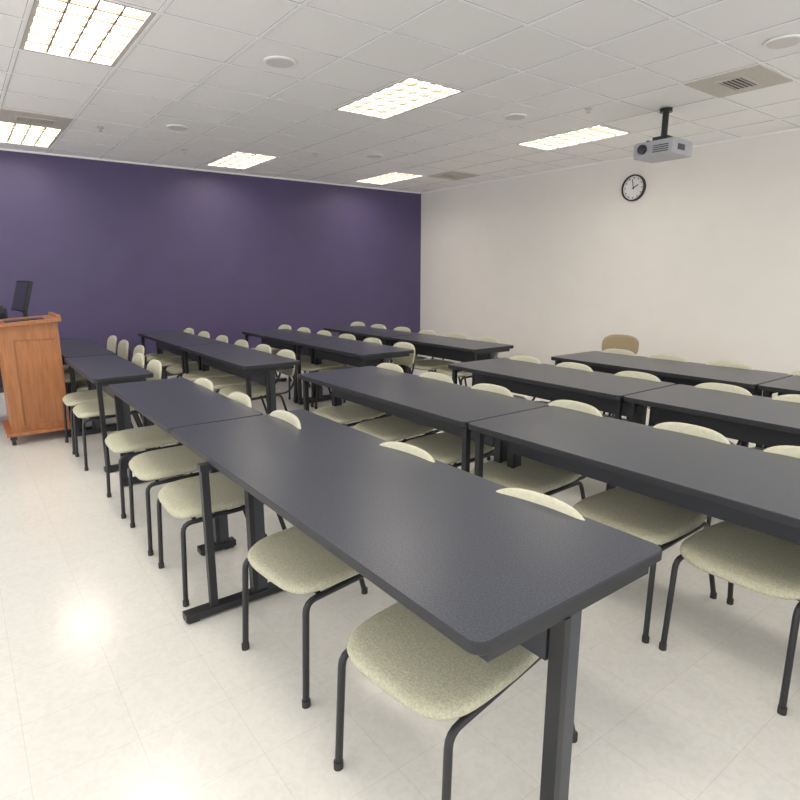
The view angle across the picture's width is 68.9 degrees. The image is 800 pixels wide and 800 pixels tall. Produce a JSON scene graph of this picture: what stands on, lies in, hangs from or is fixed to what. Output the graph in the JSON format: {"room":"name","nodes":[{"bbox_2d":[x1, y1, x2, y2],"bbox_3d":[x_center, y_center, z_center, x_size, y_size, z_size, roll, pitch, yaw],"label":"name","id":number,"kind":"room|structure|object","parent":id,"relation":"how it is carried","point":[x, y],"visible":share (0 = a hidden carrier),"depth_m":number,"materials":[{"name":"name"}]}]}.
{"room":"classroom","nodes":[
{"label":"classroom","id":0,"kind":"room"},
{"bbox_2d":[0,150,420,369],"bbox_3d":[-3.620,-1.917,8.392,10.000,3.200,0.100,-9,15,-36],"label":"wall","id":1,"kind":"structure","parent":0,"point":[123,251],"depth_m":8.71,"materials":[{"name":"purple paint"}]},
{"bbox_2d":[0,359,324,392],"bbox_3d":[-3.551,-0.399,8.702,9.888,0.100,0.012,-9,15,-36],"label":"baseboard","id":2,"kind":"structure","parent":1,"relation":"attached to","point":[168,373],"depth_m":8.75,"materials":[{"name":"grey plastic"}]},
{"bbox_2d":[0,354,799,799],"bbox_3d":[-0.114,0.659,4.286,10.100,0.100,11.600,-9,15,-36],"label":"floor","id":3,"kind":"structure","parent":0,"point":[107,692],"depth_m":2.18,"materials":[{"name":"tile"}]},
{"bbox_2d":[0,368,2,387],"bbox_3d":[-4.380,-0.119,5.898,1.350,0.740,0.620,-9,15,-36],"label":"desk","id":4,"kind":"object","parent":3,"relation":"on","point":[1,382],"visible":0.02,"depth_m":6.26,"materials":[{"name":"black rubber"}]},
{"bbox_2d":[0,305,7,318],"bbox_3d":[-4.139,-0.723,5.873,0.320,0.450,0.305,-9,15,-36],"label":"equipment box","id":5,"kind":"object","parent":4,"relation":"on","point":[3,311],"visible":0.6,"depth_m":5.80,"materials":[{"name":"black plastic"}]},
{"bbox_2d":[11,281,32,316],"bbox_3d":[-3.912,-0.890,6.073,0.480,0.692,0.180,12,17,43],"label":"computer monitor","id":6,"kind":"object","parent":4,"relation":"on","point":[22,294],"visible":0.59,"depth_m":5.95,"materials":[{"name":"black plastic"}]},
{"bbox_2d":[0,312,70,444],"bbox_3d":[-3.451,-0.226,5.446,0.537,1.138,0.630,-9,15,-36],"label":"lectern","id":7,"kind":"object","parent":3,"relation":"on","point":[31,366],"visible":0.89,"depth_m":5.26,"materials":[{"name":"brown wood"}]},
{"bbox_2d":[60,339,116,428],"bbox_3d":[-3.456,-0.206,6.299,0.440,0.740,1.740,-9,15,-36],"label":"table","id":8,"kind":"object","parent":3,"relation":"on","point":[70,348],"visible":0.31,"depth_m":6.00,"materials":[{"name":"black laminate"}]},
{"bbox_2d":[63,335,117,373],"bbox_3d":[-3.646,-0.337,6.791,0.679,0.787,0.480,-9,15,-36],"label":"chair","id":9,"kind":"object","parent":3,"relation":"on","point":[112,340],"visible":0.27,"depth_m":6.83,"materials":[{"name":"beige fabric"}]},
{"bbox_2d":[64,340,130,421],"bbox_3d":[-3.289,-0.235,6.322,0.679,0.787,0.480,-9,15,-37],"label":"chair","id":10,"kind":"object","parent":3,"relation":"on","point":[123,346],"visible":0.34,"depth_m":6.29,"materials":[{"name":"beige fabric"}]},
{"bbox_2d":[62,353,146,454],"bbox_3d":[-2.639,-0.001,5.238,0.679,0.787,0.480,-9,15,-35],"label":"chair","id":11,"kind":"object","parent":3,"relation":"on","point":[72,399],"visible":0.46,"depth_m":5.16,"materials":[{"name":"beige fabric"}]},
{"bbox_2d":[64,354,153,472],"bbox_3d":[-2.519,0.063,5.055,0.440,0.740,1.400,-9,15,-36],"label":"table","id":12,"kind":"object","parent":3,"relation":"on","point":[100,371],"visible":0.82,"depth_m":4.65,"materials":[{"name":"black laminate"}]},
{"bbox_2d":[73,345,146,429],"bbox_3d":[-2.909,-0.134,5.853,0.679,0.787,0.480,-9,15,-35],"label":"chair","id":13,"kind":"object","parent":3,"relation":"on","point":[81,385],"visible":0.22,"depth_m":5.81,"materials":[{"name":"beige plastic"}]},
{"bbox_2d":[73,359,164,470],"bbox_3d":[-2.318,0.088,4.829,0.679,0.787,0.480,-9,15,-36],"label":"chair","id":14,"kind":"object","parent":3,"relation":"on","point":[90,409],"visible":0.44,"depth_m":4.72,"materials":[{"name":"beige fabric"}]},
{"bbox_2d":[105,378,213,518],"bbox_3d":[-1.608,0.279,3.944,0.679,0.787,0.480,-9,15,-36],"label":"chair","id":15,"kind":"object","parent":3,"relation":"on","point":[127,441],"visible":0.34,"depth_m":3.78,"materials":[{"name":"beige fabric"}]},
{"bbox_2d":[144,328,193,376],"bbox_3d":[-3.088,-0.545,7.755,0.679,0.787,0.480,-9,15,-36],"label":"chair","id":16,"kind":"object","parent":3,"relation":"on","point":[151,356],"visible":0.28,"depth_m":7.67,"materials":[{"name":"beige fabric"}]},
{"bbox_2d":[138,331,225,378],"bbox_3d":[-2.702,-0.402,7.204,0.540,0.740,1.770,-9,15,-36],"label":"table","id":17,"kind":"object","parent":3,"relation":"on","point":[170,341],"visible":0.53,"depth_m":7.02,"materials":[{"name":"black laminate"}]},
{"bbox_2d":[157,331,209,378],"bbox_3d":[-2.728,-0.445,7.291,0.679,0.787,0.480,-9,15,-37],"label":"chair","id":18,"kind":"object","parent":3,"relation":"on","point":[165,362],"visible":0.29,"depth_m":7.20,"materials":[{"name":"beige fabric"}]},
{"bbox_2d":[108,377,262,555],"bbox_3d":[-1.405,0.347,3.743,0.520,0.740,1.485,-9,15,-36],"label":"table","id":19,"kind":"object","parent":3,"relation":"on","point":[169,404],"visible":0.7,"depth_m":3.50,"materials":[{"name":"black laminate"}]},
{"bbox_2d":[128,392,251,555],"bbox_3d":[-1.226,0.384,3.460,0.679,0.787,0.480,-9,15,-35],"label":"chair","id":20,"kind":"object","parent":3,"relation":"on","point":[155,465],"visible":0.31,"depth_m":3.31,"materials":[{"name":"beige fabric"}]},
{"bbox_2d":[165,335,227,378],"bbox_3d":[-2.356,-0.343,6.819,0.679,0.787,0.480,-9,15,-35],"label":"chair","id":21,"kind":"object","parent":3,"relation":"on","point":[174,369],"visible":0.31,"depth_m":6.73,"materials":[{"name":"beige fabric"}]},
{"bbox_2d":[182,339,248,381],"bbox_3d":[-1.997,-0.241,6.347,0.679,0.787,0.480,-9,15,-35],"label":"chair","id":22,"kind":"object","parent":3,"relation":"on","point":[192,376],"visible":0.38,"depth_m":6.26,"materials":[{"name":"beige fabric"}]},
{"bbox_2d":[157,410,300,606],"bbox_3d":[-0.854,0.489,2.974,0.679,0.787,0.480,-9,15,-35],"label":"chair","id":23,"kind":"object","parent":3,"relation":"on","point":[181,498],"visible":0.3,"depth_m":2.83,"materials":[{"name":"beige fabric"}]},
{"bbox_2d":[180,343,299,413],"bbox_3d":[-1.629,-0.102,5.816,0.540,0.740,1.770,-9,15,-36],"label":"table","id":24,"kind":"object","parent":3,"relation":"on","point":[253,365],"visible":0.7,"depth_m":5.36,"materials":[{"name":"black laminate"}]},
{"bbox_2d":[208,344,271,413],"bbox_3d":[-1.656,-0.149,5.925,0.679,0.787,0.480,-9,15,-35],"label":"chair","id":25,"kind":"object","parent":3,"relation":"on","point":[219,383],"visible":0.29,"depth_m":5.87,"materials":[{"name":"beige fabric"}]},
{"bbox_2d":[219,349,296,410],"bbox_3d":[-1.335,-0.056,5.492,0.679,0.787,0.480,-9,15,-36],"label":"chair","id":26,"kind":"object","parent":3,"relation":"on","point":[257,389],"visible":0.52,"depth_m":5.46,"materials":[{"name":"beige fabric"}]},
{"bbox_2d":[251,324,291,380],"bbox_3d":[-1.891,-0.657,8.274,0.679,0.787,0.480,-9,15,-37],"label":"chair","id":27,"kind":"object","parent":3,"relation":"on","point":[284,326],"visible":0.19,"depth_m":8.34,"materials":[{"name":"beige fabric"}]},
{"bbox_2d":[242,329,338,402],"bbox_3d":[-1.435,-0.482,7.576,0.660,0.740,1.490,-9,15,-36],"label":"table","id":28,"kind":"object","parent":3,"relation":"on","point":[281,339],"visible":0.59,"depth_m":7.34,"materials":[{"name":"black laminate"}]},
{"bbox_2d":[271,327,310,386],"bbox_3d":[-1.555,-0.564,7.843,0.679,0.787,0.480,-9,15,-36],"label":"chair","id":29,"kind":"object","parent":3,"relation":"on","point":[304,329],"visible":0.09,"depth_m":7.92,"materials":[{"name":"beige fabric"}]},
{"bbox_2d":[288,330,331,399],"bbox_3d":[-1.221,-0.471,7.413,0.679,0.787,0.480,-9,15,-36],"label":"chair","id":30,"kind":"object","parent":3,"relation":"on","point":[304,358],"visible":0.25,"depth_m":7.43,"materials":[{"name":"beige fabric"}]},
{"bbox_2d":[301,334,355,406],"bbox_3d":[-0.885,-0.381,6.995,0.679,0.787,0.480,-9,15,-36],"label":"chair","id":31,"kind":"object","parent":3,"relation":"on","point":[305,366],"visible":0.38,"depth_m":6.83,"materials":[{"name":"beige fabric"}]},
{"bbox_2d":[241,441,434,708],"bbox_3d":[-0.220,0.624,2.384,0.746,0.773,0.480,-11,16,-42],"label":"chair","id":32,"kind":"object","parent":3,"relation":"on","point":[288,558],"visible":0.34,"depth_m":2.17,"materials":[{"name":"beige fabric"}]},
{"bbox_2d":[315,337,381,408],"bbox_3d":[-0.559,-0.285,6.552,0.679,0.787,0.480,-9,15,-35],"label":"chair","id":33,"kind":"object","parent":3,"relation":"on","point":[371,340],"visible":0.2,"depth_m":6.60,"materials":[{"name":"beige fabric"}]},
{"bbox_2d":[293,338,413,419],"bbox_3d":[-0.543,-0.233,6.422,0.660,0.740,1.450,-9,15,-36],"label":"table","id":34,"kind":"object","parent":3,"relation":"on","point":[351,352],"visible":0.8,"depth_m":6.28,"materials":[{"name":"black laminate"}]},
{"bbox_2d":[346,322,364,365],"bbox_3d":[-0.878,-0.767,8.781,0.679,0.787,0.480,-9,15,-37],"label":"chair","id":35,"kind":"object","parent":3,"relation":"on","point":[353,323],"visible":0.1,"depth_m":8.91,"materials":[{"name":"beige fabric"}]},
{"bbox_2d":[313,363,403,426],"bbox_3d":[-0.329,0.129,4.638,0.679,0.787,0.480,-9,15,-35],"label":"chair","id":36,"kind":"object","parent":3,"relation":"on","point":[344,413],"visible":0.44,"depth_m":4.53,"materials":[{"name":"beige fabric"}]},
{"bbox_2d":[324,326,420,371],"bbox_3d":[-0.398,-0.589,8.066,0.620,0.740,1.540,-9,15,-36],"label":"table","id":37,"kind":"object","parent":3,"relation":"on","point":[360,333],"visible":0.48,"depth_m":7.88,"materials":[{"name":"black laminate"}]},
{"bbox_2d":[371,324,385,328],"bbox_3d":[-0.551,-0.674,8.351,0.679,0.787,0.480,-10,15,-38],"label":"chair","id":38,"kind":"object","parent":3,"relation":"on","point":[374,325],"visible":0.04,"depth_m":8.47,"materials":[{"name":"beige fabric"}]},
{"bbox_2d":[343,342,414,419],"bbox_3d":[-0.201,-0.190,6.115,0.679,0.787,0.480,-9,15,-35],"label":"chair","id":39,"kind":"object","parent":3,"relation":"on","point":[409,360],"visible":0.27,"depth_m":6.18,"materials":[{"name":"beige fabric"}]},
{"bbox_2d":[393,327,410,331],"bbox_3d":[-0.209,-0.582,7.926,0.679,0.787,0.480,-9,15,-37],"label":"chair","id":40,"kind":"object","parent":3,"relation":"on","point":[406,329],"visible":0.05,"depth_m":8.04,"materials":[{"name":"beige fabric"}]},
{"bbox_2d":[353,372,452,442],"bbox_3d":[0.026,0.228,4.181,0.679,0.787,0.480,-9,15,-37],"label":"chair","id":41,"kind":"object","parent":3,"relation":"on","point":[391,428],"visible":0.38,"depth_m":4.08,"materials":[{"name":"beige fabric"}]},
{"bbox_2d":[389,330,436,373],"bbox_3d":[0.114,-0.485,7.479,0.679,0.787,0.480,-9,15,-35],"label":"chair","id":42,"kind":"object","parent":3,"relation":"on","point":[430,332],"visible":0.18,"depth_m":7.47,"materials":[{"name":"beige fabric"}]},
{"bbox_2d":[171,409,661,799],"bbox_3d":[-0.260,0.654,2.322,0.895,0.740,2.195,-9,15,-36],"label":"table","id":43,"kind":"object","parent":3,"relation":"on","point":[492,572],"visible":0.92,"depth_m":1.75,"materials":[{"name":"black laminate"}]},
{"bbox_2d":[298,366,548,472],"bbox_3d":[0.049,0.275,4.075,0.710,0.740,1.895,-9,15,-36],"label":"table","id":44,"kind":"object","parent":3,"relation":"on","point":[444,406],"visible":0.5,"depth_m":3.76,"materials":[{"name":"black laminate"}]},
{"bbox_2d":[405,333,466,383],"bbox_3d":[0.448,-0.397,7.069,0.679,0.787,0.480,-10,15,-38],"label":"chair","id":45,"kind":"object","parent":3,"relation":"on","point":[430,365],"visible":0.46,"depth_m":6.99,"materials":[{"name":"beige fabric"}]},
{"bbox_2d":[387,334,513,385],"bbox_3d":[0.539,-0.326,6.854,0.620,0.740,1.550,-9,15,-36],"label":"table","id":46,"kind":"object","parent":3,"relation":"on","point":[450,348],"visible":0.68,"depth_m":6.61,"materials":[{"name":"black laminate"}]},
{"bbox_2d":[333,488,584,799],"bbox_3d":[0.220,0.747,1.813,0.746,0.773,0.480,-11,17,-42],"label":"chair","id":47,"kind":"object","parent":3,"relation":"on","point":[407,658],"visible":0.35,"depth_m":1.61,"materials":[{"name":"beige fabric"}]},
{"bbox_2d":[405,383,513,467],"bbox_3d":[0.365,0.327,3.723,0.679,0.787,0.480,-10,15,-38],"label":"chair","id":48,"kind":"object","parent":3,"relation":"on","point":[444,447],"visible":0.37,"depth_m":3.65,"materials":[{"name":"beige fabric"}]},
{"bbox_2d":[436,336,498,385],"bbox_3d":[0.770,-0.308,6.657,0.679,0.787,0.480,-10,15,-38],"label":"chair","id":49,"kind":"object","parent":3,"relation":"on","point":[445,370],"visible":0.19,"depth_m":6.57,"materials":[{"name":"beige fabric"}]},
{"bbox_2d":[487,355,540,460],"bbox_3d":[0.866,0.034,5.077,0.679,0.787,0.480,-9,15,-35],"label":"chair","id":50,"kind":"object","parent":3,"relation":"on","point":[519,357],"visible":0.13,"depth_m":5.14,"materials":[{"name":"beige fabric"}]},
{"bbox_2d":[470,400,601,498],"bbox_3d":[0.748,0.434,3.226,0.679,0.787,0.480,-9,15,-35],"label":"chair","id":51,"kind":"object","parent":3,"relation":"on","point":[532,475],"visible":0.34,"depth_m":3.12,"materials":[{"name":"beige fabric"}]},
{"bbox_2d":[448,358,675,489],"bbox_3d":[1.184,0.150,4.650,0.710,0.740,1.665,-9,15,-36],"label":"table","id":52,"kind":"object","parent":3,"relation":"on","point":[606,392],"visible":0.57,"depth_m":4.41,"materials":[{"name":"black laminate"}]},
{"bbox_2d":[537,362,592,403],"bbox_3d":[1.179,0.121,4.673,0.679,0.787,0.480,-9,15,-35],"label":"chair","id":53,"kind":"object","parent":3,"relation":"on","point":[572,365],"visible":0.09,"depth_m":4.79,"materials":[{"name":"beige fabric"}]},
{"bbox_2d":[602,349,635,418],"bbox_3d":[1.879,-0.069,5.551,0.679,0.787,0.480,-9,15,-36],"label":"chair","id":54,"kind":"object","parent":3,"relation":"on","point":[615,351],"visible":0.07,"depth_m":5.65,"materials":[{"name":"beige fabric"}]},
{"bbox_2d":[602,334,638,415],"bbox_3d":[2.325,-0.294,6.512,0.480,0.822,0.685,11,16,40],"label":"chair","id":55,"kind":"object","parent":3,"relation":"on","point":[616,341],"visible":0.22,"depth_m":6.66,"materials":[{"name":"beige fabric"}]},
{"bbox_2d":[602,371,660,489],"bbox_3d":[1.524,0.217,4.230,0.679,0.787,0.480,-9,15,-37],"label":"chair","id":56,"kind":"object","parent":3,"relation":"on","point":[634,374],"visible":0.13,"depth_m":4.33,"materials":[{"name":"beige fabric"}]},
{"bbox_2d":[468,406,799,544],"bbox_3d":[1.282,0.620,2.481,0.710,0.740,2.175,-9,15,-36],"label":"table","id":57,"kind":"object","parent":3,"relation":"on","point":[751,488],"visible":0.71,"depth_m":2.50,"materials":[{"name":"black laminate"}]},
{"bbox_2d":[603,354,687,413],"bbox_3d":[2.187,0.015,5.165,0.679,0.787,0.480,-9,15,-37],"label":"chair","id":58,"kind":"object","parent":3,"relation":"on","point":[657,356],"visible":0.06,"depth_m":5.27,"materials":[{"name":"beige fabric"}]},
{"bbox_2d":[573,422,729,643],"bbox_3d":[1.155,0.546,2.711,0.679,0.787,0.480,-9,15,-35],"label":"chair","id":59,"kind":"object","parent":3,"relation":"on","point":[656,521],"visible":0.43,"depth_m":2.60,"materials":[{"name":"beige fabric"}]},
{"bbox_2d":[551,351,792,446],"bbox_3d":[2.233,0.058,5.076,0.710,0.740,1.795,-9,15,-36],"label":"table","id":60,"kind":"object","parent":3,"relation":"on","point":[677,372],"visible":0.6,"depth_m":4.81,"materials":[{"name":"black laminate"}]},
{"bbox_2d":[623,384,799,446],"bbox_3d":[2.278,0.457,3.235,0.710,0.740,1.945,-9,15,-36],"label":"table","id":61,"kind":"object","parent":3,"relation":"on","point":[766,421],"visible":0.65,"depth_m":3.47,"materials":[{"name":"black laminate"}]},
{"bbox_2d":[694,383,752,444],"bbox_3d":[1.891,0.318,3.764,0.679,0.787,0.480,-9,15,-35],"label":"chair","id":62,"kind":"object","parent":3,"relation":"on","point":[714,386],"visible":0.07,"depth_m":3.85,"materials":[{"name":"beige fabric"}]},
{"bbox_2d":[659,445,799,715],"bbox_3d":[1.467,0.631,2.315,0.679,0.787,0.480,-9,15,-35],"label":"chair","id":63,"kind":"object","parent":3,"relation":"on","point":[768,565],"visible":0.72,"depth_m":2.22,"materials":[{"name":"beige fabric"}]},
{"bbox_2d":[706,361,752,369],"bbox_3d":[2.504,0.104,4.755,0.679,0.787,0.480,-9,15,-36],"label":"chair","id":64,"kind":"object","parent":3,"relation":"on","point":[716,363],"visible":0.07,"depth_m":4.86,"materials":[{"name":"beige fabric"}]},
{"bbox_2d":[707,394,799,526],"bbox_3d":[2.193,0.404,3.369,0.679,0.787,0.480,-9,15,-37],"label":"chair","id":65,"kind":"object","parent":3,"relation":"on","point":[789,397],"visible":0.06,"depth_m":3.55,"materials":[{"name":"beige fabric"}]},
{"bbox_2d":[740,371,799,447],"bbox_3d":[2.876,0.210,4.263,0.679,0.787,0.480,-9,15,-35],"label":"chair","id":66,"kind":"object","parent":3,"relation":"on","point":[797,373],"visible":0.02,"depth_m":4.47,"materials":[{"name":"beige fabric"}]},
{"bbox_2d":[757,375,799,447],"bbox_3d":[3.321,0.363,3.668,0.710,0.740,1.795,-9,15,-36],"label":"table","id":67,"kind":"object","parent":3,"relation":"on","point":[789,385],"visible":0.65,"depth_m":4.06,"materials":[{"name":"black laminate"}]},
{"bbox_2d":[0,0,799,191],"bbox_3d":[-0.114,-2.467,3.610,10.100,0.304,11.600,-9,15,-36],"label":"ceiling","id":68,"kind":"structure","parent":0,"point":[199,65],"depth_m":4.57,"materials":[{"name":"tile"}]},
{"bbox_2d":[0,122,62,147],"bbox_3d":[-4.146,-2.979,6.447,0.596,0.102,1.156,-9,15,-36],"label":"ceiling light fixture","id":69,"kind":"object","parent":68,"relation":"in","point":[11,133],"depth_m":6.52,"materials":[{"name":"white plastic"}]},
{"bbox_2d":[0,108,73,129],"bbox_3d":[-3.613,-2.767,5.771,0.592,0.020,0.563,-9,15,-36],"label":"ceiling vent","id":70,"kind":"object","parent":68,"relation":"in","point":[6,115],"visible":1,"depth_m":5.74,"materials":[{"name":"metal"}]},
{"bbox_2d":[20,0,155,66],"bbox_3d":[-2.012,-2.382,3.687,0.596,0.102,1.156,-9,15,-36],"label":"ceiling light fixture","id":71,"kind":"object","parent":68,"relation":"in","point":[100,32],"depth_m":3.74,"materials":[{"name":"white plastic"}]},
{"bbox_2d":[166,124,189,130],"bbox_3d":[-2.311,-2.834,6.064,0.230,0.013,0.230,-9,15,-36],"label":"ceiling speaker","id":72,"kind":"object","parent":68,"relation":"in","point":[178,127],"depth_m":6.03},
{"bbox_2d":[206,152,277,168],"bbox_3d":[-2.167,-3.295,7.909,0.596,0.102,1.156,-9,15,-36],"label":"ceiling light fixture","id":73,"kind":"object","parent":68,"relation":"in","point":[238,160],"depth_m":7.97,"materials":[{"name":"white plastic"}]},
{"bbox_2d":[263,55,295,67],"bbox_3d":[-0.864,-2.430,4.192,0.230,0.013,0.230,-9,15,-36],"label":"ceiling speaker","id":74,"kind":"object","parent":68,"relation":"in","point":[275,61],"depth_m":4.17},
{"bbox_2d":[365,154,382,157],"bbox_3d":[-0.332,-3.150,7.525,0.230,0.013,0.230,-9,15,-36],"label":"ceiling speaker","id":75,"kind":"object","parent":68,"relation":"in","point":[368,155],"depth_m":7.49},
{"bbox_2d":[354,172,421,184],"bbox_3d":[-0.189,-3.611,9.370,0.596,0.102,1.156,-9,15,-36],"label":"ceiling light fixture","id":76,"kind":"object","parent":68,"relation":"in","point":[395,176],"depth_m":9.44,"materials":[{"name":"white plastic"}]},
{"bbox_2d":[335,77,463,118],"bbox_3d":[-0.034,-2.698,5.148,0.596,0.102,1.156,-9,15,-36],"label":"ceiling light fixture","id":77,"kind":"object","parent":68,"relation":"in","point":[409,94],"depth_m":5.19,"materials":[{"name":"white plastic"}]},
{"bbox_2d":[428,171,480,179],"bbox_3d":[0.840,-3.478,9.058,0.592,0.020,0.563,-9,15,-36],"label":"ceiling vent","id":78,"kind":"object","parent":68,"relation":"in","point":[452,175],"visible":1,"depth_m":9.00,"materials":[{"name":"metal"}]},
{"bbox_2d":[503,113,526,119],"bbox_3d":[1.115,-2.746,5.653,0.230,0.013,0.230,-9,15,-36],"label":"ceiling speaker","id":79,"kind":"object","parent":68,"relation":"in","point":[513,116],"depth_m":5.61},
{"bbox_2d":[516,125,630,150],"bbox_3d":[1.945,-3.014,6.609,0.596,0.102,1.156,-9,15,-36],"label":"ceiling light fixture","id":80,"kind":"object","parent":68,"relation":"in","point":[599,132],"depth_m":6.66,"materials":[{"name":"white plastic"}]},
{"bbox_2d":[633,107,692,162],"bbox_3d":[2.451,-2.479,5.421,0.368,0.430,0.403,-9,15,-36],"label":"ceiling projector","id":81,"kind":"object","parent":68,"relation":"hanging from","point":[665,147],"depth_m":5.37,"materials":[{"name":"white plastic"}]},
{"bbox_2d":[684,64,792,97],"bbox_3d":[2.695,-2.524,4.647,0.592,0.020,0.563,-9,15,-36],"label":"ceiling vent","id":82,"kind":"object","parent":68,"relation":"in","point":[756,77],"visible":1,"depth_m":4.61,"materials":[{"name":"metal"}]},
{"bbox_2d":[764,34,799,48],"bbox_3d":[2.525,-2.351,3.828,0.230,0.013,0.230,-9,15,-36],"label":"ceiling speaker","id":83,"kind":"object","parent":68,"relation":"in","point":[785,41],"depth_m":3.82},
{"bbox_2d":[420,130,799,397],"bbox_3d":[3.875,-1.591,6.883,0.100,3.200,11.600,-9,15,-36],"label":"wall","id":84,"kind":"structure","parent":0,"point":[703,267],"depth_m":7.79,"materials":[{"name":"white paint"}]},
{"bbox_2d":[0,127,799,193],"bbox_3d":[-0.114,-2.311,3.643,9.900,0.021,11.400,-9,15,-36],"label":"trim","id":85,"kind":"structure","parent":84,"relation":"attached to","point":[792,129],"depth_m":8.21,"materials":[{"name":"white"}]},
{"bbox_2d":[621,174,645,200],"bbox_3d":[3.054,-2.774,7.621,0.040,0.330,0.330,-9,15,-36],"label":"wall clock","id":86,"kind":"object","parent":84,"relation":"attached to","point":[633,188],"visible":1,"depth_m":7.61,"materials":[{"name":"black plastic"}]}
]}

